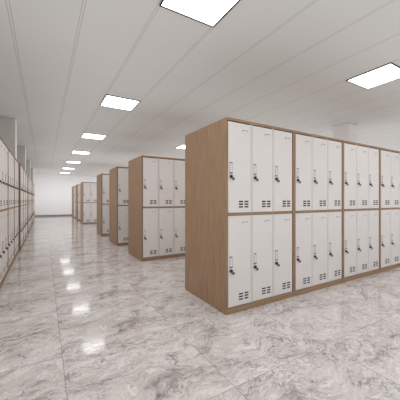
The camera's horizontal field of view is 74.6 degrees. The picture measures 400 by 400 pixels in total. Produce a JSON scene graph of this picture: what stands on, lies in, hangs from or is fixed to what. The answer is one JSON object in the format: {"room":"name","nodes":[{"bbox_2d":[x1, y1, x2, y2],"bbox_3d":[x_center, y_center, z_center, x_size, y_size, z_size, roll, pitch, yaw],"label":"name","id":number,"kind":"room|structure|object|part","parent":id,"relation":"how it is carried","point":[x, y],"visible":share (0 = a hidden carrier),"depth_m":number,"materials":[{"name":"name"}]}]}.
{"room":"locker room","nodes":[
{"label":"locker room","id":0,"kind":"room"},
{"bbox_2d":[0,117,16,158],"bbox_3d":[-4.372,-0.300,5.870,0.435,3.000,0.280,0,0,-31],"label":"pillar","id":1,"kind":"structure","parent":0,"point":[8,126],"depth_m":5.81,"materials":[{"name":"grey paint"}]},
{"bbox_2d":[17,146,25,170],"bbox_3d":[-6.185,-0.300,8.923,0.435,3.000,0.300,0,0,-31],"label":"pillar","id":2,"kind":"structure","parent":0,"point":[21,150],"depth_m":8.86,"materials":[{"name":"grey paint"}]},
{"bbox_2d":[26,160,30,178],"bbox_3d":[-8.048,-0.300,12.061,0.435,3.000,0.320,0,0,-31],"label":"pillar","id":3,"kind":"structure","parent":0,"point":[28,162],"depth_m":12.00,"materials":[{"name":"grey paint"}]},
{"bbox_2d":[33,174,96,214],"bbox_3d":[-5.891,-0.300,21.693,13.980,3.000,0.120,0,0,-31],"label":"wall","id":4,"kind":"structure","parent":0,"point":[52,192],"depth_m":18.90,"materials":[{"name":"white paint"}]},
{"bbox_2d":[34,214,71,216],"bbox_3d":[-5.848,1.150,21.640,13.960,0.100,0.015,0,0,-31],"label":"baseboard","id":5,"kind":"structure","parent":4,"relation":"attached to","point":[65,214],"depth_m":18.81,"materials":[{"name":"grey"}]},
{"bbox_2d":[0,0,399,175],"bbox_3d":[0.471,-1.850,10.979,14.220,0.100,25.040,0,0,-31],"label":"ceiling","id":6,"kind":"structure","parent":0,"point":[287,64],"depth_m":3.72,"materials":[{"name":"white paint"}]},
{"bbox_2d":[72,151,89,154],"bbox_3d":[-4.561,-1.794,10.062,0.600,0.012,0.600,0,0,-31],"label":"recessed light","id":7,"kind":"object","parent":6,"relation":"in","point":[74,152],"visible":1,"depth_m":10.02,"materials":[{"name":"white plastic"}]},
{"bbox_2d":[81,133,106,139],"bbox_3d":[-3.029,-1.794,7.482,0.600,0.012,0.600,0,0,-31],"label":"recessed light","id":8,"kind":"object","parent":6,"relation":"in","point":[85,135],"visible":1,"depth_m":7.47,"materials":[{"name":"white plastic"}]},
{"bbox_2d":[100,94,140,110],"bbox_3d":[-1.498,-1.794,4.902,0.600,0.012,0.600,0,0,-31],"label":"recessed light","id":9,"kind":"object","parent":6,"relation":"in","point":[111,101],"visible":1,"depth_m":4.85,"materials":[{"name":"white plastic"}]},
{"bbox_2d":[159,0,239,27],"bbox_3d":[0.034,-1.794,2.323,0.600,0.012,0.600,0,0,-31],"label":"recessed light","id":10,"kind":"object","parent":6,"relation":"in","point":[207,12],"visible":1,"depth_m":2.46,"materials":[{"name":"white plastic"}]},
{"bbox_2d":[346,62,399,88],"bbox_3d":[2.613,-1.794,3.854,0.600,0.012,0.600,0,0,-31],"label":"recessed light","id":11,"kind":"object","parent":6,"relation":"in","point":[389,72],"visible":1,"depth_m":3.85,"materials":[{"name":"white plastic"}]},
{"bbox_2d":[0,216,399,399],"bbox_3d":[0.471,1.250,10.979,14.220,0.100,25.040,0,0,-31],"label":"floor","id":12,"kind":"structure","parent":0,"point":[82,317],"depth_m":2.37,"materials":[{"name":"grey tile"}]},
{"bbox_2d":[0,136,7,288],"bbox_3d":[-3.068,0.172,3.758,0.470,2.056,1.043,0,0,-31],"label":"locker","id":13,"kind":"object","parent":12,"relation":"on","point":[3,147],"visible":1,"depth_m":3.84,"materials":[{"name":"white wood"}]},
{"bbox_3d":[-2.723,0.652,3.574,0.013,0.960,0.311,0,0,-31],"label":"door","id":14,"kind":"part","parent":13,"relation":"part of","materials":[{"name":"white metal"}]},
{"bbox_3d":[-2.723,-0.339,3.574,0.013,0.960,0.311,0,0,-31],"label":"door","id":15,"kind":"part","parent":13,"relation":"part of","materials":[{"name":"white metal"}]},
{"bbox_3d":[-2.893,0.652,3.861,0.013,0.960,0.311,0,0,-31],"label":"door","id":16,"kind":"part","parent":13,"relation":"part of","materials":[{"name":"white metal"}]},
{"bbox_3d":[-2.893,-0.339,3.861,0.013,0.960,0.311,0,0,-31],"label":"door","id":17,"kind":"part","parent":13,"relation":"part of","materials":[{"name":"white metal"}]},
{"bbox_3d":[-3.064,0.652,4.149,0.013,0.960,0.311,0,0,-31],"label":"door","id":18,"kind":"part","parent":13,"relation":"part of","materials":[{"name":"white metal"}]},
{"bbox_3d":[-3.064,-0.339,4.149,0.013,0.960,0.311,0,0,-31],"label":"door","id":19,"kind":"part","parent":13,"relation":"part of","materials":[{"name":"white metal"}]},
{"bbox_2d":[8,148,14,271],"bbox_3d":[-3.601,0.172,4.657,0.470,2.056,1.043,0,0,-31],"label":"locker","id":20,"kind":"object","parent":12,"relation":"on","point":[11,158],"visible":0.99,"depth_m":4.78,"materials":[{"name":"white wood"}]},
{"bbox_3d":[-3.349,0.172,4.212,0.450,2.056,0.020,0,0,-31],"label":"panel","id":21,"kind":"part","parent":20,"relation":"part of","materials":[{"name":"brown wood"}]},
{"bbox_3d":[-3.256,0.652,4.473,0.013,0.960,0.311,0,0,-31],"label":"door","id":22,"kind":"part","parent":20,"relation":"part of","materials":[{"name":"white metal"}]},
{"bbox_3d":[-3.256,-0.339,4.473,0.013,0.960,0.311,0,0,-31],"label":"door","id":23,"kind":"part","parent":20,"relation":"part of","materials":[{"name":"white metal"}]},
{"bbox_3d":[-3.427,0.652,4.760,0.013,0.960,0.311,0,0,-31],"label":"door","id":24,"kind":"part","parent":20,"relation":"part of","materials":[{"name":"white metal"}]},
{"bbox_3d":[-3.427,-0.339,4.760,0.013,0.960,0.311,0,0,-31],"label":"door","id":25,"kind":"part","parent":20,"relation":"part of","materials":[{"name":"white metal"}]},
{"bbox_3d":[-3.598,0.652,5.048,0.013,0.960,0.311,0,0,-31],"label":"door","id":26,"kind":"part","parent":20,"relation":"part of","materials":[{"name":"white metal"}]},
{"bbox_3d":[-3.598,-0.339,5.048,0.013,0.960,0.311,0,0,-31],"label":"door","id":27,"kind":"part","parent":20,"relation":"part of","materials":[{"name":"white metal"}]},
{"bbox_3d":[-3.871,0.172,5.091,0.450,2.056,0.020,0,0,-31],"label":"panel","id":28,"kind":"part","parent":20,"relation":"part of","materials":[{"name":"brown wood"}]},
{"bbox_2d":[15,158,18,257],"bbox_3d":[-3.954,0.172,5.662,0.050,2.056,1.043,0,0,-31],"label":"locker","id":29,"kind":"object","parent":12,"relation":"on","point":[16,161],"visible":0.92,"depth_m":5.65,"materials":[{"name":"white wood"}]},
{"bbox_3d":[-3.790,0.652,5.371,0.013,0.960,0.311,0,0,-31],"label":"door","id":30,"kind":"part","parent":29,"relation":"part of","materials":[{"name":"white metal"}]},
{"bbox_3d":[-3.790,-0.339,5.371,0.013,0.960,0.311,0,0,-31],"label":"door","id":31,"kind":"part","parent":29,"relation":"part of","materials":[{"name":"white metal"}]},
{"bbox_3d":[-3.961,0.652,5.659,0.013,0.960,0.311,0,0,-31],"label":"door","id":32,"kind":"part","parent":29,"relation":"part of","materials":[{"name":"white metal"}]},
{"bbox_3d":[-3.961,-0.339,5.659,0.013,0.960,0.311,0,0,-31],"label":"door","id":33,"kind":"part","parent":29,"relation":"part of","materials":[{"name":"white metal"}]},
{"bbox_3d":[-4.131,0.652,5.946,0.013,0.960,0.311,0,0,-31],"label":"door","id":34,"kind":"part","parent":29,"relation":"part of","materials":[{"name":"white metal"}]},
{"bbox_3d":[-4.131,-0.339,5.946,0.013,0.960,0.311,0,0,-31],"label":"door","id":35,"kind":"part","parent":29,"relation":"part of","materials":[{"name":"white metal"}]},
{"bbox_3d":[-4.224,0.172,6.097,0.030,2.056,0.020,0,0,-31],"label":"panel","id":36,"kind":"part","parent":29,"relation":"part of","materials":[{"name":"brown wood"}]},
{"bbox_2d":[19,163,23,250],"bbox_3d":[-4.670,0.172,6.511,0.470,2.056,1.043,0,0,-31],"label":"locker","id":37,"kind":"object","parent":12,"relation":"on","point":[21,169],"visible":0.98,"depth_m":6.52,"materials":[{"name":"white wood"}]},
{"bbox_3d":[-4.417,0.172,6.066,0.450,2.056,0.020,0,0,-31],"label":"panel","id":38,"kind":"part","parent":37,"relation":"part of","materials":[{"name":"brown wood"}]},
{"bbox_3d":[-4.495,0.652,6.614,0.013,0.960,0.311,0,0,-31],"label":"door","id":39,"kind":"part","parent":37,"relation":"part of","materials":[{"name":"white metal"}]},
{"bbox_3d":[-4.495,-0.339,6.614,0.013,0.960,0.311,0,0,-31],"label":"door","id":40,"kind":"part","parent":37,"relation":"part of","materials":[{"name":"white metal"}]},
{"bbox_3d":[-4.666,0.652,6.902,0.013,0.960,0.311,0,0,-31],"label":"door","id":41,"kind":"part","parent":37,"relation":"part of","materials":[{"name":"white metal"}]},
{"bbox_3d":[-4.666,-0.339,6.902,0.013,0.960,0.311,0,0,-31],"label":"door","id":42,"kind":"part","parent":37,"relation":"part of","materials":[{"name":"white metal"}]},
{"bbox_3d":[-4.939,0.172,6.946,0.450,2.056,0.020,0,0,-31],"label":"panel","id":43,"kind":"part","parent":37,"relation":"part of","materials":[{"name":"brown wood"}]},
{"bbox_2d":[24,169,25,241],"bbox_3d":[-5.203,0.172,7.410,0.470,2.056,1.043,0,0,-31],"label":"locker","id":44,"kind":"object","parent":12,"relation":"on","point":[24,169],"visible":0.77,"depth_m":7.53,"materials":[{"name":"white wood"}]},
{"bbox_3d":[-5.200,0.652,7.800,0.013,0.960,0.311,0,0,-31],"label":"door","id":45,"kind":"part","parent":44,"relation":"part of","materials":[{"name":"white metal"}]},
{"bbox_2d":[26,172,27,237],"bbox_3d":[-5.737,0.172,8.308,0.470,2.056,1.043,0,0,-31],"label":"locker","id":46,"kind":"object","parent":12,"relation":"on","point":[26,172],"visible":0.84,"depth_m":8.38,"materials":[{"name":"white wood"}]},
{"bbox_3d":[-6.006,0.172,8.743,0.450,2.056,0.020,0,0,-31],"label":"panel","id":47,"kind":"part","parent":46,"relation":"part of","materials":[{"name":"brown wood"}]},
{"bbox_2d":[28,175,29,232],"bbox_3d":[-6.508,0.172,9.607,0.470,2.056,1.043,0,0,-31],"label":"locker","id":48,"kind":"object","parent":12,"relation":"on","point":[28,175],"visible":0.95,"depth_m":9.46,"materials":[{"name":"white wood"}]},
{"bbox_2d":[30,179,30,228],"bbox_3d":[-7.041,0.172,10.505,0.470,2.056,1.043,0,0,-31],"label":"locker","id":49,"kind":"object","parent":12,"relation":"on","point":[30,179],"visible":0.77,"depth_m":10.84,"materials":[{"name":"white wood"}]},
{"bbox_2d":[31,180,31,226],"bbox_3d":[-7.575,0.172,11.403,0.470,2.056,1.043,0,0,-31],"label":"locker","id":50,"kind":"object","parent":12,"relation":"on","point":[31,180],"visible":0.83,"depth_m":11.70,"materials":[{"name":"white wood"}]},
{"bbox_2d":[32,182,32,224],"bbox_3d":[-8.376,0.172,12.754,0.470,2.056,1.043,0,0,-31],"label":"locker","id":51,"kind":"object","parent":12,"relation":"on","point":[32,182],"visible":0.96,"depth_m":12.71,"materials":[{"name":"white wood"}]},
{"bbox_2d":[33,183,33,221],"bbox_3d":[-8.910,0.172,13.652,0.470,2.056,1.043,0,0,-31],"label":"locker","id":52,"kind":"object","parent":12,"relation":"on","point":[33,183],"visible":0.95,"depth_m":13.92,"materials":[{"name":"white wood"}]},
{"bbox_2d":[72,186,74,217],"bbox_3d":[-8.039,0.172,17.731,1.043,2.056,0.940,0,0,-31],"label":"locker","id":53,"kind":"object","parent":12,"relation":"on","point":[73,187],"visible":0.23,"depth_m":17.13,"materials":[{"name":"brown wood"}]},
{"bbox_3d":[-8.483,0.172,17.478,0.020,2.056,0.920,0,0,-31],"label":"panel","id":54,"kind":"part","parent":53,"relation":"part of","materials":[{"name":"brown wood"}]},
{"bbox_3d":[-7.817,0.153,17.358,1.003,1.966,0.020,0,0,-31],"label":"door frame","id":55,"kind":"part","parent":53,"relation":"part of","materials":[{"name":"brown wood"}]},
{"bbox_2d":[75,185,79,220],"bbox_3d":[-6.788,0.172,15.624,1.043,2.056,0.940,0,0,-31],"label":"locker","id":56,"kind":"object","parent":12,"relation":"on","point":[77,187],"visible":0.19,"depth_m":15.04,"materials":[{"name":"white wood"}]},
{"bbox_3d":[-7.233,0.172,15.372,0.020,2.056,0.920,0,0,-31],"label":"panel","id":57,"kind":"part","parent":56,"relation":"part of","materials":[{"name":"brown wood"}]},
{"bbox_3d":[-6.566,0.153,15.251,1.003,1.966,0.020,0,0,-31],"label":"door frame","id":58,"kind":"part","parent":56,"relation":"part of","materials":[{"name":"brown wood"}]},
{"bbox_3d":[-6.852,-0.339,15.077,0.311,0.960,0.013,0,0,-31],"label":"door","id":59,"kind":"part","parent":56,"relation":"part of","materials":[{"name":"white metal"}]},
{"bbox_2d":[80,182,96,223],"bbox_3d":[-5.527,0.172,13.501,1.043,2.056,0.940,0,0,-31],"label":"locker","id":60,"kind":"object","parent":12,"relation":"on","point":[88,190],"visible":0.64,"depth_m":13.05,"materials":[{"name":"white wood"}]},
{"bbox_3d":[-5.971,0.172,13.248,0.020,2.056,0.920,0,0,-31],"label":"panel","id":61,"kind":"part","parent":60,"relation":"part of","materials":[{"name":"brown wood"}]},
{"bbox_3d":[-5.591,0.652,12.954,0.311,0.960,0.013,0,0,-31],"label":"door","id":62,"kind":"part","parent":60,"relation":"part of","materials":[{"name":"white metal"}]},
{"bbox_3d":[-5.591,-0.339,12.954,0.311,0.960,0.013,0,0,-31],"label":"door","id":63,"kind":"part","parent":60,"relation":"part of","materials":[{"name":"white metal"}]},
{"bbox_3d":[-5.305,0.153,13.127,1.003,1.966,0.020,0,0,-31],"label":"door frame","id":64,"kind":"part","parent":60,"relation":"part of","materials":[{"name":"white metal"}]},
{"bbox_3d":[-5.303,0.652,13.124,0.311,0.960,0.013,0,0,-31],"label":"door","id":65,"kind":"part","parent":60,"relation":"part of","materials":[{"name":"white metal"}]},
{"bbox_3d":[-5.303,-0.339,13.124,0.311,0.960,0.013,0,0,-31],"label":"door","id":66,"kind":"part","parent":60,"relation":"part of","materials":[{"name":"white metal"}]},
{"bbox_2d":[97,173,108,235],"bbox_3d":[-3.015,0.172,9.270,1.043,2.056,0.940,0,0,-31],"label":"locker","id":67,"kind":"object","parent":12,"relation":"on","point":[102,179],"visible":0.28,"depth_m":8.70,"materials":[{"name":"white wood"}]},
{"bbox_3d":[-3.460,0.172,9.018,0.020,2.056,0.920,0,0,-31],"label":"panel","id":68,"kind":"part","parent":67,"relation":"part of","materials":[{"name":"brown wood"}]},
{"bbox_3d":[-3.079,0.652,8.723,0.311,0.960,0.013,0,0,-31],"label":"door","id":69,"kind":"part","parent":67,"relation":"part of","materials":[{"name":"white metal"}]},
{"bbox_3d":[-3.079,-0.339,8.723,0.311,0.960,0.013,0,0,-31],"label":"door","id":70,"kind":"part","parent":67,"relation":"part of","materials":[{"name":"white metal"}]},
{"bbox_2d":[109,166,127,245],"bbox_3d":[-1.932,0.172,7.447,1.043,2.056,0.940,0,0,-31],"label":"locker","id":71,"kind":"object","parent":12,"relation":"on","point":[118,176],"visible":0.34,"depth_m":6.91,"materials":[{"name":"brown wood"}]},
{"bbox_3d":[-2.377,0.172,7.195,0.020,2.056,0.920,0,0,-31],"label":"panel","id":72,"kind":"part","parent":71,"relation":"part of","materials":[{"name":"brown wood"}]},
{"bbox_3d":[-1.996,0.652,6.900,0.311,0.960,0.013,0,0,-31],"label":"door","id":73,"kind":"part","parent":71,"relation":"part of","materials":[{"name":"white metal"}]},
{"bbox_3d":[-1.996,-0.339,6.900,0.311,0.960,0.013,0,0,-31],"label":"door","id":74,"kind":"part","parent":71,"relation":"part of","materials":[{"name":"white metal"}]},
{"bbox_2d":[128,155,184,261],"bbox_3d":[-0.911,0.172,5.727,1.043,2.056,0.940,0,0,-31],"label":"locker","id":75,"kind":"object","parent":12,"relation":"on","point":[156,185],"visible":0.92,"depth_m":5.34,"materials":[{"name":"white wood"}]},
{"bbox_3d":[-1.356,0.172,5.475,0.020,2.056,0.920,0,0,-31],"label":"panel","id":76,"kind":"part","parent":75,"relation":"part of","materials":[{"name":"brown wood"}]},
{"bbox_3d":[-0.975,0.652,5.181,0.311,0.960,0.013,0,0,-31],"label":"door","id":77,"kind":"part","parent":75,"relation":"part of","materials":[{"name":"white metal"}]},
{"bbox_3d":[-0.975,-0.339,5.181,0.311,0.960,0.013,0,0,-31],"label":"door","id":78,"kind":"part","parent":75,"relation":"part of","materials":[{"name":"white metal"}]},
{"bbox_3d":[-0.916,-0.843,5.736,1.003,0.026,0.920,0,0,-31],"label":"panel","id":79,"kind":"part","parent":75,"relation":"part of","materials":[{"name":"brown wood"}]},
{"bbox_2d":[143,206,184,207],"bbox_3d":[-0.794,0.157,5.530,1.003,0.023,0.440,0,0,-31],"label":"shelf","id":80,"kind":"object","parent":75,"relation":"attached to","point":[143,206],"depth_m":5.32,"materials":[{"name":"brown wood"}]},
{"bbox_3d":[-0.690,0.153,5.354,1.003,1.966,0.020,0,0,-31],"label":"door frame","id":81,"kind":"part","parent":75,"relation":"part of","materials":[{"name":"white metal"}]},
{"bbox_3d":[-0.688,0.652,5.351,0.311,0.960,0.013,0,0,-31],"label":"door","id":82,"kind":"part","parent":75,"relation":"part of","materials":[{"name":"white metal"}]},
{"bbox_3d":[-0.688,-0.339,5.351,0.311,0.960,0.013,0,0,-31],"label":"door","id":83,"kind":"part","parent":75,"relation":"part of","materials":[{"name":"white metal"}]},
{"bbox_3d":[-0.401,0.652,5.522,0.311,0.960,0.013,0,0,-31],"label":"door","id":84,"kind":"part","parent":75,"relation":"part of","materials":[{"name":"white metal"}]},
{"bbox_3d":[-0.401,-0.339,5.522,0.311,0.960,0.013,0,0,-31],"label":"door","id":85,"kind":"part","parent":75,"relation":"part of","materials":[{"name":"white metal"}]},
{"bbox_2d":[185,117,293,314],"bbox_3d":[0.489,0.172,3.370,1.043,2.056,0.940,0,0,-31],"label":"locker","id":86,"kind":"object","parent":12,"relation":"on","point":[239,174],"visible":1,"depth_m":2.99,"materials":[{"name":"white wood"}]},
{"bbox_3d":[0.044,0.172,3.117,0.020,2.056,0.920,0,0,-31],"label":"panel","id":87,"kind":"part","parent":86,"relation":"part of","materials":[{"name":"brown wood"}]},
{"bbox_3d":[0.424,0.652,2.823,0.311,0.960,0.013,0,0,-31],"label":"door","id":88,"kind":"part","parent":86,"relation":"part of","materials":[{"name":"white metal"}]},
{"bbox_3d":[0.424,-0.339,2.823,0.311,0.960,0.013,0,0,-31],"label":"door","id":89,"kind":"part","parent":86,"relation":"part of","materials":[{"name":"white metal"}]},
{"bbox_2d":[239,291,248,299],"bbox_3d":[0.473,1.039,2.844,0.135,0.078,0.004,0,0,-31],"label":"vent","id":90,"kind":"object","parent":86,"relation":"attached to","point":[243,295],"depth_m":2.85,"materials":[{"name":"white metal"}]},
{"bbox_2d":[239,200,248,207],"bbox_3d":[0.473,0.048,2.844,0.135,0.078,0.004,0,0,-31],"label":"vent","id":91,"kind":"object","parent":86,"relation":"attached to","point":[242,203],"depth_m":2.85,"materials":[{"name":"white metal"}]},
{"bbox_3d":[0.710,0.153,2.997,1.003,1.966,0.020,0,0,-31],"label":"door frame","id":92,"kind":"part","parent":86,"relation":"part of","materials":[{"name":"white metal"}]},
{"bbox_3d":[0.483,-0.843,3.378,1.003,0.026,0.920,0,0,-31],"label":"panel","id":93,"kind":"part","parent":86,"relation":"part of","materials":[{"name":"brown wood"}]},
{"bbox_2d":[228,211,292,215],"bbox_3d":[0.606,0.157,3.172,1.003,0.023,0.440,0,0,-31],"label":"shelf","id":94,"kind":"object","parent":86,"relation":"attached to","point":[230,213],"depth_m":2.97,"materials":[{"name":"brown wood"}]},
{"bbox_3d":[0.712,0.652,2.994,0.311,0.960,0.013,0,0,-31],"label":"door","id":95,"kind":"part","parent":86,"relation":"part of","materials":[{"name":"white metal"}]},
{"bbox_3d":[0.712,-0.339,2.994,0.311,0.960,0.013,0,0,-31],"label":"door","id":96,"kind":"part","parent":86,"relation":"part of","materials":[{"name":"white metal"}]},
{"bbox_2d":[262,286,270,293],"bbox_3d":[0.761,1.039,3.015,0.135,0.078,0.004,0,0,-31],"label":"vent","id":97,"kind":"object","parent":86,"relation":"attached to","point":[265,289],"depth_m":3.02,"materials":[{"name":"white metal"}]},
{"bbox_2d":[262,200,270,206],"bbox_3d":[0.761,0.048,3.015,0.135,0.078,0.004,0,0,-31],"label":"vent","id":98,"kind":"object","parent":86,"relation":"attached to","point":[265,203],"depth_m":3.02,"materials":[{"name":"white metal"}]},
{"bbox_3d":[0.999,0.652,3.164,0.311,0.960,0.013,0,0,-31],"label":"door","id":99,"kind":"part","parent":86,"relation":"part of","materials":[{"name":"white metal"}]},
{"bbox_3d":[0.999,-0.339,3.164,0.311,0.960,0.013,0,0,-31],"label":"door","id":100,"kind":"part","parent":86,"relation":"part of","materials":[{"name":"white metal"}]},
{"bbox_2d":[283,281,289,288],"bbox_3d":[1.048,1.039,3.185,0.135,0.078,0.004,0,0,-31],"label":"vent","id":101,"kind":"object","parent":86,"relation":"attached to","point":[286,284],"depth_m":3.19,"materials":[{"name":"white metal"}]},
{"bbox_2d":[283,200,289,206],"bbox_3d":[1.048,0.048,3.185,0.135,0.078,0.004,0,0,-31],"label":"vent","id":102,"kind":"object","parent":86,"relation":"attached to","point":[286,203],"depth_m":3.19,"materials":[{"name":"white metal"}]},
{"bbox_3d":[0.923,0.172,3.639,0.020,2.056,0.920,0,0,-31],"label":"panel","id":103,"kind":"part","parent":86,"relation":"part of","materials":[{"name":"brown wood"}]},
{"bbox_2d":[294,130,342,295],"bbox_3d":[1.387,0.172,3.903,1.043,2.056,0.940,0,0,-31],"label":"locker","id":104,"kind":"object","parent":12,"relation":"on","point":[318,160],"visible":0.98,"depth_m":3.49,"materials":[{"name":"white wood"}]},
{"bbox_3d":[0.942,0.172,3.651,0.020,2.056,0.920,0,0,-31],"label":"panel","id":105,"kind":"part","parent":104,"relation":"part of","materials":[{"name":"brown wood"}]},
{"bbox_3d":[1.323,0.652,3.356,0.311,0.960,0.013,0,0,-31],"label":"door","id":106,"kind":"part","parent":104,"relation":"part of","materials":[{"name":"white metal"}]},
{"bbox_3d":[1.323,-0.339,3.356,0.311,0.960,0.013,0,0,-31],"label":"door","id":107,"kind":"part","parent":104,"relation":"part of","materials":[{"name":"white metal"}]},
{"bbox_2d":[303,277,309,283],"bbox_3d":[1.372,1.039,3.377,0.135,0.078,0.004,0,0,-31],"label":"vent","id":108,"kind":"object","parent":104,"relation":"attached to","point":[306,280],"depth_m":3.38,"materials":[{"name":"white metal"}]},
{"bbox_2d":[303,200,309,205],"bbox_3d":[1.372,0.048,3.377,0.135,0.078,0.004,0,0,-31],"label":"vent","id":109,"kind":"object","parent":104,"relation":"attached to","point":[305,202],"depth_m":3.38,"materials":[{"name":"white metal"}]},
{"bbox_3d":[1.382,-0.843,3.912,1.003,0.026,0.920,0,0,-31],"label":"panel","id":110,"kind":"part","parent":104,"relation":"part of","materials":[{"name":"brown wood"}]},
{"bbox_2d":[295,210,341,212],"bbox_3d":[1.504,0.157,3.706,1.003,0.023,0.440,0,0,-31],"label":"shelf","id":111,"kind":"object","parent":104,"relation":"attached to","point":[296,211],"depth_m":3.49,"materials":[{"name":"brown wood"}]},
{"bbox_3d":[1.611,0.652,3.527,0.311,0.960,0.013,0,0,-31],"label":"door","id":112,"kind":"part","parent":104,"relation":"part of","materials":[{"name":"white metal"}]},
{"bbox_3d":[1.611,-0.339,3.527,0.311,0.960,0.013,0,0,-31],"label":"door","id":113,"kind":"part","parent":104,"relation":"part of","materials":[{"name":"white metal"}]},
{"bbox_2d":[320,200,325,205],"bbox_3d":[1.659,0.048,3.548,0.135,0.078,0.004,0,0,-31],"label":"vent","id":114,"kind":"object","parent":104,"relation":"attached to","point":[322,202],"depth_m":3.55,"materials":[{"name":"white metal"}]},
{"bbox_3d":[1.898,0.652,3.698,0.311,0.960,0.013,0,0,-31],"label":"door","id":115,"kind":"part","parent":104,"relation":"part of","materials":[{"name":"white metal"}]},
{"bbox_3d":[1.898,-0.339,3.698,0.311,0.960,0.013,0,0,-31],"label":"door","id":116,"kind":"part","parent":104,"relation":"part of","materials":[{"name":"white metal"}]},
{"bbox_3d":[1.822,0.172,4.173,0.020,2.056,0.920,0,0,-31],"label":"panel","id":117,"kind":"part","parent":104,"relation":"part of","materials":[{"name":"brown wood"}]},
{"bbox_2d":[343,140,379,282],"bbox_3d":[2.286,0.172,4.437,1.043,2.056,0.940,0,0,-31],"label":"locker","id":118,"kind":"object","parent":12,"relation":"on","point":[361,162],"visible":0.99,"depth_m":4.04,"materials":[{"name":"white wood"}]},
{"bbox_3d":[1.841,0.172,4.184,0.020,2.056,0.920,0,0,-31],"label":"panel","id":119,"kind":"part","parent":118,"relation":"part of","materials":[{"name":"brown wood"}]},
{"bbox_3d":[2.222,0.652,3.890,0.311,0.960,0.013,0,0,-31],"label":"door","id":120,"kind":"part","parent":118,"relation":"part of","materials":[{"name":"white metal"}]},
{"bbox_3d":[2.222,-0.339,3.890,0.311,0.960,0.013,0,0,-31],"label":"door","id":121,"kind":"part","parent":118,"relation":"part of","materials":[{"name":"white metal"}]},
{"bbox_3d":[2.507,0.153,4.064,1.003,1.966,0.020,0,0,-31],"label":"door frame","id":122,"kind":"part","parent":118,"relation":"part of","materials":[{"name":"white metal"}]},
{"bbox_3d":[2.280,-0.843,4.446,1.003,0.026,0.920,0,0,-31],"label":"panel","id":123,"kind":"part","parent":118,"relation":"part of","materials":[{"name":"brown wood"}]},
{"bbox_2d":[344,208,379,210],"bbox_3d":[2.403,0.157,4.239,1.003,0.023,0.440,0,0,-31],"label":"shelf","id":124,"kind":"object","parent":118,"relation":"attached to","point":[345,209],"depth_m":4.05,"materials":[{"name":"brown wood"}]},
{"bbox_3d":[2.509,0.652,4.061,0.311,0.960,0.013,0,0,-31],"label":"door","id":125,"kind":"part","parent":118,"relation":"part of","materials":[{"name":"white metal"}]},
{"bbox_3d":[2.509,-0.339,4.061,0.311,0.960,0.013,0,0,-31],"label":"door","id":126,"kind":"part","parent":118,"relation":"part of","materials":[{"name":"white metal"}]},
{"bbox_3d":[2.796,0.652,4.231,0.311,0.960,0.013,0,0,-31],"label":"door","id":127,"kind":"part","parent":118,"relation":"part of","materials":[{"name":"white metal"}]},
{"bbox_3d":[2.796,-0.339,4.231,0.311,0.960,0.013,0,0,-31],"label":"door","id":128,"kind":"part","parent":118,"relation":"part of","materials":[{"name":"white metal"}]},
{"bbox_3d":[2.720,0.172,4.707,0.020,2.056,0.920,0,0,-31],"label":"panel","id":129,"kind":"part","parent":118,"relation":"part of","materials":[{"name":"brown wood"}]},
{"bbox_2d":[380,148,399,271],"bbox_3d":[3.184,0.172,4.970,1.043,2.056,0.940,0,0,-31],"label":"locker","id":130,"kind":"object","parent":12,"relation":"on","point":[389,159],"visible":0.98,"depth_m":4.49,"materials":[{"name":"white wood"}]},
{"bbox_3d":[2.739,0.172,4.718,0.020,2.056,0.920,0,0,-31],"label":"panel","id":131,"kind":"part","parent":130,"relation":"part of","materials":[{"name":"brown wood"}]},
{"bbox_3d":[3.120,0.652,4.423,0.311,0.960,0.013,0,0,-31],"label":"door","id":132,"kind":"part","parent":130,"relation":"part of","materials":[{"name":"white metal"}]},
{"bbox_3d":[3.120,-0.339,4.423,0.311,0.960,0.013,0,0,-31],"label":"door","id":133,"kind":"part","parent":130,"relation":"part of","materials":[{"name":"white metal"}]},
{"bbox_3d":[3.179,-0.843,4.979,1.003,0.026,0.920,0,0,-31],"label":"panel","id":134,"kind":"part","parent":130,"relation":"part of","materials":[{"name":"brown wood"}]},
{"bbox_3d":[3.408,0.652,4.594,0.311,0.960,0.013,0,0,-31],"label":"door","id":135,"kind":"part","parent":130,"relation":"part of","materials":[{"name":"white metal"}]},
{"bbox_3d":[3.408,-0.339,4.594,0.311,0.960,0.013,0,0,-31],"label":"door","id":136,"kind":"part","parent":130,"relation":"part of","materials":[{"name":"white metal"}]},
{"bbox_2d":[333,123,356,142],"bbox_3d":[3.548,-0.300,6.433,0.370,3.000,0.400,0,0,-31],"label":"pillar","id":137,"kind":"structure","parent":0,"point":[348,131],"depth_m":6.27,"materials":[{"name":"paint"}]}
]}

